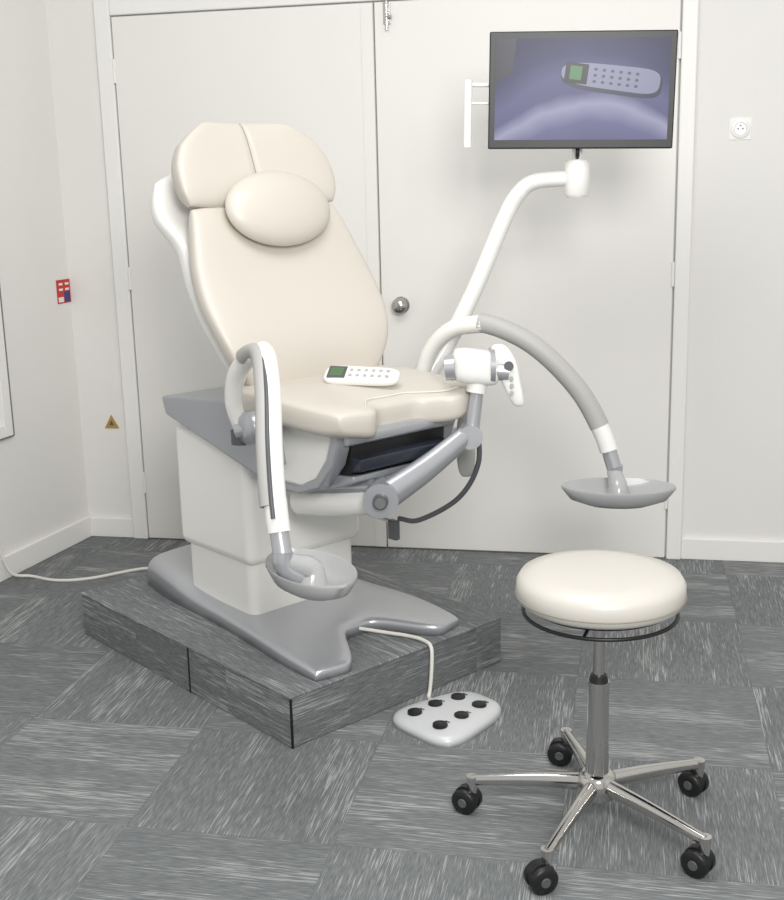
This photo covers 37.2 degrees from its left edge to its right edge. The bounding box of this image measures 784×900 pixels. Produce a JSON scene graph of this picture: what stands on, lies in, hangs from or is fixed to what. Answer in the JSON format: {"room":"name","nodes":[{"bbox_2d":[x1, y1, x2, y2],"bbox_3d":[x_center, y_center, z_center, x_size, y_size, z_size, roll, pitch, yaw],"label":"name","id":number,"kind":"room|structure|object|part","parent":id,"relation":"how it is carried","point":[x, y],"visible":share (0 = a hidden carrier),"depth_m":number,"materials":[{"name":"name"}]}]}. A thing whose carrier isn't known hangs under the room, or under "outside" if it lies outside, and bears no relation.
{"room":"medical examination room","nodes":[
{"label":"medical examination room","id":0,"kind":"room"},
{"bbox_2d":[384,1,387,29],"bbox_3d":[-0.021,-1.593,4.267,0.012,0.100,0.011,1,13,11],"label":"rod","id":1,"kind":"object","parent":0,"point":[385,2],"depth_m":4.26,"materials":[{"name":"white metal"}]},
{"bbox_2d":[0,536,783,899],"bbox_3d":[0.084,1.044,2.040,5.800,0.050,5.460,1,13,11],"label":"floor","id":2,"kind":"structure","parent":0,"point":[119,781],"depth_m":2.98,"materials":[{"name":"carpet"}]},
{"bbox_2d":[0,0,88,545],"bbox_3d":[-1.467,-0.901,4.536,0.120,2.700,0.460,3,14,19],"label":"wall","id":3,"kind":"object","parent":2,"relation":"on","point":[47,442],"visible":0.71,"depth_m":4.58,"materials":[{"name":"paint"}]},
{"bbox_2d":[0,302,13,436],"bbox_3d":[-1.521,-0.839,4.293,0.082,1.610,0.050,3,14,19],"label":"frame","id":4,"kind":"object","parent":3,"relation":"attached to","point":[5,405],"visible":0.93,"depth_m":4.42,"materials":[{"name":"paint"}]},
{"bbox_2d":[0,288,14,434],"bbox_3d":[-1.484,-0.843,4.307,0.023,1.610,0.005,3,14,19],"label":"gasket","id":5,"kind":"object","parent":4,"relation":"attached to","point":[0,288],"visible":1,"depth_m":4.42,"materials":[{"name":"grey"}]},
{"bbox_2d":[0,515,91,581],"bbox_3d":[-2.184,0.914,2.536,0.020,0.090,5.400,3,14,19],"label":"baseboard","id":6,"kind":"structure","parent":3,"relation":"attached to","point":[23,558],"depth_m":4.71,"materials":[{"name":"paint"}]},
{"bbox_2d":[56,279,70,303],"bbox_3d":[-1.340,-0.648,4.752,0.004,0.095,0.090,3,14,19],"label":"safety sign","id":7,"kind":"object","parent":3,"relation":"attached to","point":[63,286],"visible":1,"depth_m":4.75,"materials":[{"name":"red plastic"}]},
{"bbox_3d":[-1.332,-0.631,4.775,0.001,0.042,0.040,3,14,19],"label":"panel blue","id":8,"kind":"part","parent":7,"relation":"part of","materials":[{"name":"blue plastic"}]},
{"bbox_2d":[0,544,147,581],"bbox_3d":[-1.079,0.390,4.461,0.822,0.201,0.187,0,13,7],"label":"power cable","id":9,"kind":"object","parent":2,"relation":"on","point":[1,551],"visible":0.72,"depth_m":4.46,"materials":[{"name":"white plastic"}]},
{"bbox_2d":[80,566,501,748],"bbox_3d":[-0.348,0.565,3.739,0.816,0.147,1.152,-13,17,-40],"label":"platform","id":10,"kind":"object","parent":2,"relation":"on","point":[130,617],"visible":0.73,"depth_m":3.38,"materials":[{"name":"carpet"}]},
{"bbox_2d":[148,122,675,698],"bbox_3d":[-0.138,-0.137,3.439,1.414,1.633,1.512,-13,17,-40],"label":"chair","id":11,"kind":"object","parent":10,"relation":"on","point":[279,463],"visible":0.99,"depth_m":3.35,"materials":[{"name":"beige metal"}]},
{"bbox_2d":[171,122,334,208],"bbox_3d":[-0.435,-0.838,3.462,0.555,0.264,0.190,-13,17,-40],"label":"cushion","id":12,"kind":"object","parent":11,"relation":"on","point":[213,157],"depth_m":3.39,"materials":[{"name":"beige leather"}]},
{"bbox_2d":[225,171,329,245],"bbox_3d":[-0.328,-0.707,3.407,0.370,0.215,0.115,-13,17,-40],"label":"pillow","id":13,"kind":"object","parent":11,"relation":"on","point":[263,208],"depth_m":3.36,"materials":[{"name":"beige leather"}]},
{"bbox_2d":[188,204,387,385],"bbox_3d":[-0.311,-0.444,3.437,0.632,0.545,0.280,-13,17,-40],"label":"backrest cushion","id":14,"kind":"object","parent":11,"relation":"on","point":[293,278],"depth_m":3.36,"materials":[{"name":"beige leather"}]},
{"bbox_3d":[-0.224,0.270,2.638,0.098,0.099,0.049,-9,15,-30],"label":"dish stem","id":15,"kind":"part","parent":11,"relation":"part of","materials":[{"name":"silver metal"}]},
{"bbox_3d":[-0.102,-0.031,3.304,0.410,0.210,0.345,-13,17,-40],"label":"seat","id":16,"kind":"part","parent":11,"relation":"part of","materials":[{"name":"white plastic"}]},
{"bbox_3d":[-0.185,0.293,2.659,0.187,0.058,0.305,-13,17,-40],"label":"dish","id":17,"kind":"part","parent":11,"relation":"part of","materials":[{"name":"grey plastic"}]},
{"bbox_2d":[243,365,469,438],"bbox_3d":[-0.115,-0.139,3.292,0.580,0.118,0.553,-13,17,-40],"label":"seat cushion","id":18,"kind":"object","parent":11,"relation":"on","point":[421,401],"depth_m":3.17,"materials":[{"name":"beige leather"}]},
{"bbox_2d":[324,366,399,385],"bbox_3d":[-0.085,-0.208,3.266,0.216,0.050,0.070,2,13,13],"label":"remote control","id":19,"kind":"object","parent":11,"relation":"on","point":[338,375],"visible":1,"depth_m":3.25,"materials":[{"name":"white plastic"}]},
{"bbox_3d":[-0.154,-0.220,3.273,0.052,0.003,0.052,3,42,12],"label":"display frame","id":20,"kind":"part","parent":19,"relation":"part of","materials":[{"name":"green plastic"}]},
{"bbox_3d":[-0.077,0.191,3.556,0.014,0.021,0.241,-12,17,-38],"label":"bracket arm","id":21,"kind":"part","parent":11,"relation":"part of","materials":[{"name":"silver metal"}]},
{"bbox_2d":[326,426,443,488],"bbox_3d":[-0.034,0.008,3.237,0.353,0.160,0.387,1,13,11],"label":"tray","id":22,"kind":"object","parent":11,"relation":"on","point":[411,457],"depth_m":3.12,"materials":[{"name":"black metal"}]},
{"bbox_2d":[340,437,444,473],"bbox_3d":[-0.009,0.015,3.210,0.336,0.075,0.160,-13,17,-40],"label":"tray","id":23,"kind":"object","parent":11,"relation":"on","point":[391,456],"depth_m":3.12,"materials":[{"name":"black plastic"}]},
{"bbox_3d":[0.220,-0.017,3.456,0.056,0.200,0.024,-1,13,0],"label":"lever","id":24,"kind":"part","parent":11,"relation":"part of","materials":[{"name":"grey plastic"}]},
{"bbox_3d":[0.224,-0.104,3.209,0.062,0.146,0.045,-3,13,-7],"label":"swivel post","id":25,"kind":"part","parent":11,"relation":"part of","materials":[{"name":"silver metal"}]},
{"bbox_3d":[0.317,-0.204,3.188,0.090,0.172,0.032,1,13,10],"label":"camera handle","id":26,"kind":"part","parent":11,"relation":"part of","materials":[{"name":"white plastic"}]},
{"bbox_2d":[431,149,589,373],"bbox_3d":[0.260,-0.496,3.530,0.656,0.923,0.274,1,13,11],"label":"monitor arm","id":27,"kind":"object","parent":11,"relation":"on","point":[575,177],"depth_m":3.52,"materials":[{"name":"white plastic"}]},
{"bbox_2d":[463,30,677,148],"bbox_3d":[0.516,-1.050,3.403,0.608,0.328,0.062,1,13,5],"label":"monitor","id":28,"kind":"object","parent":11,"relation":"attached to","point":[602,89],"visible":1,"depth_m":3.37,"materials":[{"name":"grey plastic"}]},
{"bbox_3d":[0.224,-0.988,3.424,0.024,0.190,0.024,1,13,5],"label":"handle","id":29,"kind":"part","parent":28,"relation":"part of","materials":[{"name":"white plastic"}]},
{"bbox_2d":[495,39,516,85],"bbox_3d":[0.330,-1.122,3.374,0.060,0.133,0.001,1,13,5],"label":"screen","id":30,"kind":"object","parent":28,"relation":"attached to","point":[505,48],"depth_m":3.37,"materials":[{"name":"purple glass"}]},
{"bbox_2d":[561,62,662,97],"bbox_3d":[0.634,-1.068,3.360,0.289,0.108,0.034,1,13,11],"label":"picture","id":31,"kind":"object","parent":28,"relation":"attached to","point":[578,79],"depth_m":3.36,"materials":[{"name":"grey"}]},
{"bbox_3d":[0.655,0.095,3.401,0.048,0.098,0.079,-3,13,-8],"label":"dish stem","id":32,"kind":"part","parent":11,"relation":"part of","materials":[{"name":"silver metal"}]},
{"bbox_2d":[607,470,629,493],"bbox_3d":[0.654,0.100,3.380,0.086,0.090,0.092,-13,17,-40],"label":"socket","id":33,"kind":"object","parent":11,"relation":"attached to","point":[617,484],"depth_m":3.36,"materials":[{"name":"grey plastic"}]},
{"bbox_3d":[0.657,0.131,3.380,0.330,0.058,0.190,0,13,5],"label":"dish","id":34,"kind":"part","parent":11,"relation":"part of","materials":[{"name":"grey plastic"}]},
{"bbox_2d":[149,537,665,557],"bbox_3d":[0.017,0.395,4.755,2.146,0.006,0.014,1,13,11],"label":"threshold","id":35,"kind":"object","parent":2,"relation":"on","point":[149,537],"visible":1,"depth_m":4.71,"materials":[{"name":"grey"}]},
{"bbox_2d":[393,692,500,747],"bbox_3d":[0.165,0.726,3.214,0.292,0.042,0.244,-13,17,-40],"label":"foot pedal control","id":36,"kind":"object","parent":2,"relation":"on","point":[454,719],"visible":1,"depth_m":3.16,"materials":[{"name":"white plastic"}]},
{"bbox_2d":[451,549,715,895],"bbox_3d":[0.425,0.560,2.618,0.598,0.620,0.618,1,13,11],"label":"stool","id":37,"kind":"object","parent":2,"relation":"on","point":[598,591],"visible":1,"depth_m":2.53,"materials":[{"name":"white leather"}]},
{"bbox_2d":[455,783,478,803],"bbox_3d":[0.177,0.817,2.744,0.058,0.058,0.020,6,15,31],"label":"hood","id":38,"kind":"object","parent":37,"relation":"attached to","point":[466,793],"depth_m":2.72,"materials":[{"name":"black plastic"}]},
{"bbox_3d":[0.188,0.787,2.730,0.028,0.049,0.028,1,13,11],"label":"caster stem","id":39,"kind":"part","parent":37,"relation":"part of","materials":[{"name":"silver metal"}]},
{"bbox_3d":[0.315,0.762,2.693,0.265,0.055,0.034,1,13,11],"label":"leg","id":40,"kind":"part","parent":37,"relation":"part of","materials":[{"name":"silver metal"}]},
{"bbox_2d":[527,859,554,880],"bbox_3d":[0.311,0.886,2.430,0.058,0.058,0.020,-6,14,-18],"label":"hood","id":41,"kind":"object","parent":37,"relation":"attached to","point":[537,869],"depth_m":2.41,"materials":[{"name":"black plastic"}]},
{"bbox_3d":[0.323,0.853,2.427,0.028,0.049,0.028,1,13,11],"label":"caster stem","id":42,"kind":"part","parent":37,"relation":"part of","materials":[{"name":"silver metal"}]},
{"bbox_2d":[549,737,569,747],"bbox_3d":[0.428,0.762,2.959,0.058,0.058,0.020,2,13,16],"label":"hood","id":43,"kind":"object","parent":37,"relation":"attached to","point":[559,742],"depth_m":2.94,"materials":[{"name":"black plastic"}]},
{"bbox_3d":[0.441,0.731,2.948,0.028,0.049,0.028,1,13,11],"label":"caster stem","id":44,"kind":"part","parent":37,"relation":"part of","materials":[{"name":"silver metal"}]},
{"bbox_3d":[0.392,0.798,2.529,0.034,0.055,0.265,6,15,29],"label":"leg","id":45,"kind":"part","parent":37,"relation":"part of","materials":[{"name":"silver metal"}]},
{"bbox_3d":[0.450,0.731,2.813,0.034,0.055,0.265,-3,13,-6],"label":"leg","id":46,"kind":"part","parent":37,"relation":"part of","materials":[{"name":"silver metal"}]},
{"bbox_3d":[0.457,0.297,2.554,0.369,0.082,0.369,1,13,11],"label":"seat","id":47,"kind":"part","parent":37,"relation":"part of","materials":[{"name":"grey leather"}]},
{"bbox_3d":[0.458,0.344,2.565,0.310,0.018,0.310,1,13,11],"label":"seat plate","id":48,"kind":"part","parent":37,"relation":"part of","materials":[{"name":"black plastic"}]},
{"bbox_3d":[0.613,0.749,2.719,0.265,0.055,0.034,-7,14,-21],"label":"leg","id":49,"kind":"part","parent":37,"relation":"part of","materials":[{"name":"silver metal"}]},
{"bbox_3d":[0.575,0.789,2.549,0.034,0.055,0.265,-13,17,-41],"label":"leg","id":50,"kind":"part","parent":37,"relation":"part of","materials":[{"name":"silver metal"}]},
{"bbox_2d":[691,770,705,787],"bbox_3d":[0.724,0.792,2.796,0.020,0.058,0.058,-13,17,-42],"label":"hood","id":51,"kind":"object","parent":37,"relation":"attached to","point":[698,777],"depth_m":2.77,"materials":[{"name":"black plastic"}]},
{"bbox_2d":[684,843,712,866],"bbox_3d":[0.650,0.867,2.474,0.058,0.058,0.020,10,17,40],"label":"hood","id":52,"kind":"object","parent":37,"relation":"attached to","point":[697,854],"depth_m":2.45,"materials":[{"name":"black plastic"}]},
{"bbox_3d":[0.733,0.762,2.779,0.028,0.049,0.028,1,13,11],"label":"caster stem","id":53,"kind":"part","parent":37,"relation":"part of","materials":[{"name":"silver metal"}]},
{"bbox_3d":[0.660,0.838,2.457,0.028,0.049,0.028,1,13,11],"label":"caster stem","id":54,"kind":"part","parent":37,"relation":"part of","materials":[{"name":"silver metal"}]},
{"bbox_3d":[-1.770,0.370,3.858,0.120,0.540,1.540,3,14,19],"label":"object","id":55,"kind":"object","parent":2,"relation":"on","visible":0},
{"bbox_2d":[0,425,4,438],"bbox_3d":[-1.748,0.084,3.782,0.082,0.050,1.440,3,14,19],"label":"sill","id":56,"kind":"structure","parent":55,"relation":"on","point":[2,430],"depth_m":4.42,"materials":[{"name":"paint"}]},
{"bbox_2d":[45,0,783,555],"bbox_3d":[0.946,-0.912,4.326,5.100,2.700,0.120,1,13,11],"label":"wall","id":57,"kind":"structure","parent":0,"point":[733,478],"depth_m":4.37,"materials":[{"name":"paint"}]},
{"bbox_2d":[90,517,133,537],"bbox_3d":[-1.209,0.330,4.993,0.225,0.085,0.016,1,13,11],"label":"baseboard","id":58,"kind":"structure","parent":57,"relation":"attached to","point":[100,526],"depth_m":4.98,"materials":[{"name":"paint"}]},
{"bbox_2d":[105,415,118,427],"bbox_3d":[-1.178,-0.119,4.887,0.064,0.058,0.003,1,13,11],"label":"warning sign","id":59,"kind":"object","parent":57,"relation":"attached to","point":[111,423],"visible":1,"depth_m":4.89,"materials":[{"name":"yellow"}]},
{"bbox_2d":[93,0,148,538],"bbox_3d":[-1.093,-0.681,4.726,0.065,2.170,0.028,1,13,11],"label":"trim","id":60,"kind":"structure","parent":57,"relation":"attached to","point":[102,22],"depth_m":4.69,"materials":[{"name":"paint"}]},
{"bbox_2d":[111,2,386,546],"bbox_3d":[-0.554,-0.637,4.620,1.038,2.094,0.032,1,13,11],"label":"leaf","id":61,"kind":"object","parent":57,"relation":"attached to","point":[300,68],"depth_m":4.48,"materials":[{"name":"paint"}]},
{"bbox_3d":[-1.079,-1.472,4.523,0.012,0.090,0.011,1,13,11],"label":"hinge","id":62,"kind":"part","parent":61,"relation":"part of","materials":[{"name":"white metal"}]},
{"bbox_3d":[-1.060,-0.692,4.701,0.012,0.090,0.011,1,13,11],"label":"hinge","id":63,"kind":"part","parent":61,"relation":"part of","materials":[{"name":"white metal"}]},
{"bbox_3d":[-1.040,0.136,4.891,0.012,0.090,0.011,1,13,11],"label":"hinge","id":64,"kind":"part","parent":61,"relation":"part of","materials":[{"name":"white metal"}]},
{"bbox_2d":[360,3,385,546],"bbox_3d":[-0.071,-0.625,4.514,0.046,2.090,0.007,1,13,11],"label":"astragal","id":65,"kind":"object","parent":61,"relation":"attached to","point":[366,15],"visible":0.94,"depth_m":4.39,"materials":[{"name":"paint"}]},
{"bbox_2d":[108,0,391,15],"bbox_3d":[-0.035,-1.683,4.271,2.146,0.065,0.028,1,13,11],"label":"trim","id":66,"kind":"structure","parent":57,"relation":"attached to","point":[116,7],"depth_m":4.41,"materials":[{"name":"paint"}]},
{"bbox_2d":[373,3,387,545],"bbox_3d":[-0.040,-0.629,4.529,0.007,2.094,0.010,1,13,11],"label":"trim","id":67,"kind":"structure","parent":57,"relation":"attached to","point":[373,3],"depth_m":4.42,"materials":[{"name":"grey paint"}]},
{"bbox_2d":[374,0,681,556],"bbox_3d":[0.496,-0.609,4.384,1.104,2.094,0.080,1,13,11],"label":"leaf","id":68,"kind":"object","parent":57,"relation":"attached to","point":[590,276],"depth_m":4.39,"materials":[{"name":"paint"}]},
{"bbox_2d":[383,1,390,24],"bbox_3d":[-0.019,-1.605,4.274,0.028,0.080,0.008,1,13,11],"label":"bolt plate","id":69,"kind":"object","parent":68,"relation":"attached to","point":[389,5],"visible":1,"depth_m":4.27,"materials":[{"name":"white metal"}]},
{"bbox_3d":[0.031,-0.555,4.482,0.066,0.066,0.060,1,13,11],"label":"knob","id":70,"kind":"part","parent":68,"relation":"part of","materials":[{"name":"silver metal"}]},
{"bbox_3d":[1.053,0.182,4.468,0.012,0.090,0.011,1,13,11],"label":"hinge","id":71,"kind":"part","parent":68,"relation":"part of","materials":[{"name":"white metal"}]},
{"bbox_3d":[1.032,-0.646,4.278,0.012,0.090,0.011,1,13,11],"label":"hinge","id":72,"kind":"part","parent":68,"relation":"part of","materials":[{"name":"white metal"}]},
{"bbox_3d":[1.013,-1.426,4.100,0.012,0.090,0.011,1,13,11],"label":"hinge","id":73,"kind":"part","parent":68,"relation":"part of","materials":[{"name":"white metal"}]},
{"bbox_2d":[666,0,698,559],"bbox_3d":[1.069,-0.634,4.288,0.056,2.170,0.028,1,13,11],"label":"trim","id":74,"kind":"structure","parent":57,"relation":"attached to","point":[690,8],"depth_m":4.27,"materials":[{"name":"paint"}]},
{"bbox_2d":[681,537,783,562],"bbox_3d":[2.243,0.406,4.295,2.288,0.085,0.016,1,13,11],"label":"baseboard","id":75,"kind":"structure","parent":57,"relation":"attached to","point":[691,548],"depth_m":4.47,"materials":[{"name":"paint"}]},
{"bbox_2d":[729,117,751,139],"bbox_3d":[1.240,-1.144,4.143,0.076,0.076,0.009,1,13,11],"label":"power outlet","id":76,"kind":"object","parent":57,"relation":"attached to","point":[739,128],"visible":1,"depth_m":4.14,"materials":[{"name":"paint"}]}
]}

